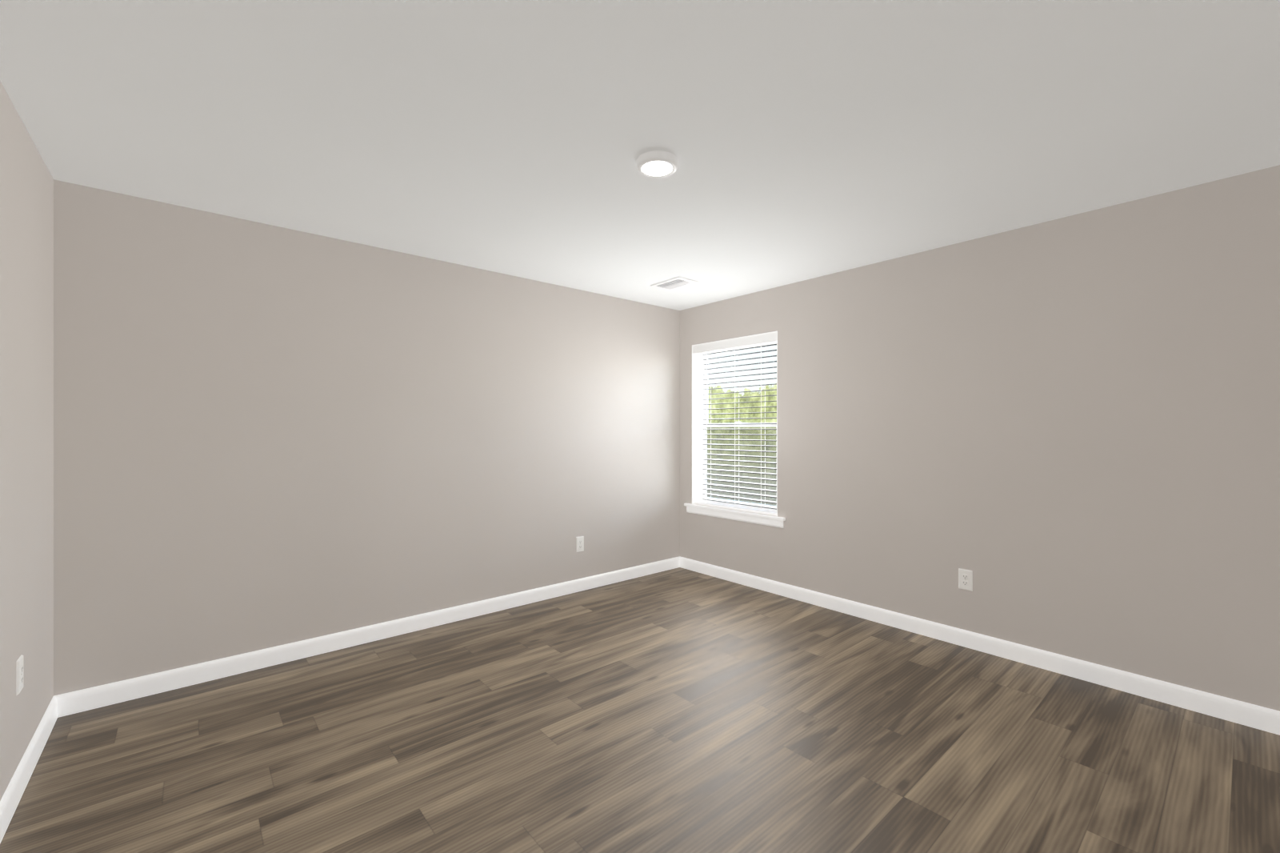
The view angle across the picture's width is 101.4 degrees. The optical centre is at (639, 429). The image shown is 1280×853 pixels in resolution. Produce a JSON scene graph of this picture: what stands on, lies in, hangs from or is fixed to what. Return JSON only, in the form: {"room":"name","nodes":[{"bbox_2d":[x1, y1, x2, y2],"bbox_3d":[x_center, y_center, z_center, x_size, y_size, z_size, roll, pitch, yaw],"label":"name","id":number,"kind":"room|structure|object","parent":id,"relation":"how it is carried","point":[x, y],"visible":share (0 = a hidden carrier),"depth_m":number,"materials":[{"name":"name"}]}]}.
{"room":"empty bedroom","nodes":[
{"label":"empty bedroom","id":0,"kind":"room"},
{"bbox_2d":[0,80,53,800],"bbox_3d":[-1.476,0.085,0.888,0.150,2.440,3.800,0,0,-41],"label":"wall","id":1,"kind":"structure","parent":0,"point":[26,184],"depth_m":1.94,"materials":[{"name":"paint"}]},
{"bbox_2d":[16,654,23,695],"bbox_3d":[-2.239,0.885,1.894,0.008,0.122,0.076,0,0,-41],"label":"outlet","id":2,"kind":"object","parent":1,"relation":"attached to","point":[19,663],"visible":1,"depth_m":1.88,"materials":[{"name":"white plastic"}]},
{"bbox_2d":[0,696,57,843],"bbox_3d":[-1.414,1.256,0.941,0.014,0.098,3.800,0,0,-41],"label":"baseboard","id":3,"kind":"structure","parent":1,"relation":"attached to","point":[10,801],"depth_m":1.92,"materials":[{"name":"white wood"}]},
{"bbox_2d":[53,179,679,695],"bbox_3d":[-1.189,0.085,3.742,4.310,2.440,0.150,0,0,-41],"label":"wall","id":4,"kind":"structure","parent":0,"point":[266,436],"depth_m":3.03,"materials":[{"name":"paint"}]},
{"bbox_2d":[54,556,679,717],"bbox_3d":[-1.135,1.256,3.679,4.010,0.098,0.014,0,0,-41],"label":"baseboard","id":5,"kind":"structure","parent":4,"relation":"attached to","point":[110,694],"depth_m":3.04,"materials":[{"name":"white wood"}]},
{"bbox_2d":[576,536,583,551],"bbox_3d":[-0.484,0.927,4.245,0.076,0.122,0.008,0,0,-41],"label":"outlet","id":6,"kind":"object","parent":4,"relation":"attached to","point":[579,540],"visible":1,"depth_m":4.24,"materials":[{"name":"white plastic"}]},
{"bbox_2d":[0,0,1279,310],"bbox_3d":[0.100,-1.195,2.245,4.310,0.120,4.100,0,0,-41],"label":"ceiling","id":7,"kind":"structure","parent":0,"point":[810,139],"depth_m":1.89,"materials":[{"name":"paint"}]},
{"bbox_2d":[636,150,678,178],"bbox_3d":[0.073,-1.119,2.222,0.180,0.032,0.180,0,0,-41],"label":"ceiling light","id":8,"kind":"object","parent":7,"relation":"attached to","point":[657,164],"depth_m":2.19,"materials":[{"name":"white plastic"}]},
{"bbox_2d":[650,276,699,291],"bbox_3d":[0.267,-1.130,4.066,0.215,0.010,0.315,0,0,-41],"label":"ceiling vent","id":9,"kind":"object","parent":7,"relation":"attached to","point":[677,282],"depth_m":4.05,"materials":[{"name":"white metal"}]},
{"bbox_2d":[0,567,1279,852],"bbox_3d":[0.100,1.365,2.245,4.310,0.120,4.100,0,0,-41],"label":"floor","id":10,"kind":"structure","parent":0,"point":[679,710],"depth_m":2.12,"materials":[{"name":"brown wood"}]},
{"bbox_2d":[680,164,1279,711],"bbox_3d":[1.676,0.085,3.603,0.150,2.440,3.800,0,0,-41],"label":"wall","id":11,"kind":"structure","parent":0,"point":[1078,414],"depth_m":2.85,"materials":[{"name":"paint"}]},
{"bbox_2d":[686,505,783,527],"bbox_3d":[0.782,0.742,4.513,0.016,0.060,1.045,0,0,-41],"label":"apron","id":12,"kind":"object","parent":11,"relation":"attached to","point":[763,521],"depth_m":4.45,"materials":[{"name":"white wood"}]},
{"bbox_2d":[692,331,777,515],"bbox_3d":[0.822,-0.047,4.548,0.090,1.475,0.935,0,0,-41],"label":"liner","id":13,"kind":"object","parent":11,"relation":"in","point":[694,358],"depth_m":4.88,"materials":[{"name":"white wood"}]},
{"bbox_2d":[684,503,785,520],"bbox_3d":[0.811,0.701,4.538,0.120,0.022,1.085,0,0,-41],"label":"window stool","id":14,"kind":"structure","parent":11,"relation":"attached to","point":[726,510],"depth_m":4.45,"materials":[{"name":"white wood"}]},
{"bbox_2d":[694,344,776,509],"bbox_3d":[0.847,-0.037,4.570,0.118,1.350,0.915,0,0,-41],"label":"blinds","id":15,"kind":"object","parent":11,"relation":"in","point":[772,468],"depth_m":4.50,"materials":[{"name":"white plastic"}]},
{"bbox_2d":[698,343,765,511],"bbox_3d":[0.787,-0.023,4.584,0.060,1.386,0.698,0,0,-41],"label":"blind cords","id":16,"kind":"object","parent":15,"relation":"attached to","point":[765,343],"visible":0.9,"depth_m":4.54,"materials":[{"name":"white fabric"}]},
{"bbox_2d":[694,500,776,515],"bbox_3d":[0.821,0.678,4.547,0.052,0.020,0.915,0,0,-41],"label":"rail","id":17,"kind":"object","parent":16,"relation":"hanging from","point":[773,513],"visible":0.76,"depth_m":4.50,"materials":[{"name":"white"}]},
{"bbox_2d":[692,332,776,354],"bbox_3d":[0.816,-0.742,4.543,0.067,0.075,0.923,0,0,-41],"label":"blind valance","id":18,"kind":"object","parent":15,"relation":"attached to","point":[770,337],"visible":0.8,"depth_m":4.48,"materials":[{"name":"white plastic"}]},
{"bbox_2d":[702,422,776,510],"bbox_3d":[0.867,0.300,4.587,0.026,0.718,0.847,0,0,-41],"label":"sash","id":19,"kind":"object","parent":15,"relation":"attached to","point":[704,426],"depth_m":4.70,"materials":[{"name":"white plastic"}]},
{"bbox_2d":[704,341,776,427],"bbox_3d":[0.889,-0.382,4.605,0.026,0.718,0.847,0,0,-41],"label":"sash","id":20,"kind":"object","parent":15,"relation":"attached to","point":[774,342],"depth_m":4.90,"materials":[{"name":"white plastic"}]},
{"bbox_2d":[698,352,776,511],"bbox_3d":[0.877,-0.045,4.595,0.065,1.469,0.923,0,0,-41],"label":"window","id":21,"kind":"structure","parent":11,"relation":"in","point":[701,362],"depth_m":4.91,"materials":[{"name":"white plastic"}]},
{"bbox_2d":[958,568,972,591],"bbox_3d":[1.958,0.903,3.154,0.008,0.122,0.076,0,0,-41],"label":"outlet","id":22,"kind":"object","parent":11,"relation":"attached to","point":[965,577],"visible":1,"depth_m":3.15,"materials":[{"name":"white plastic"}]},
{"bbox_2d":[680,556,1279,735],"bbox_3d":[1.614,1.256,3.549,0.014,0.098,3.800,0,0,-41],"label":"baseboard","id":23,"kind":"structure","parent":11,"relation":"attached to","point":[1249,714],"depth_m":2.89,"materials":[{"name":"white wood"}]},
{"label":"outside","id":24,"kind":"structure","parent":0,"visible":0},
{"bbox_2d":[707,384,776,505],"bbox_3d":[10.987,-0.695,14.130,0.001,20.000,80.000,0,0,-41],"label":"trees","id":25,"kind":"object","parent":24,"point":[716,390],"depth_m":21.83,"materials":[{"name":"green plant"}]}
]}

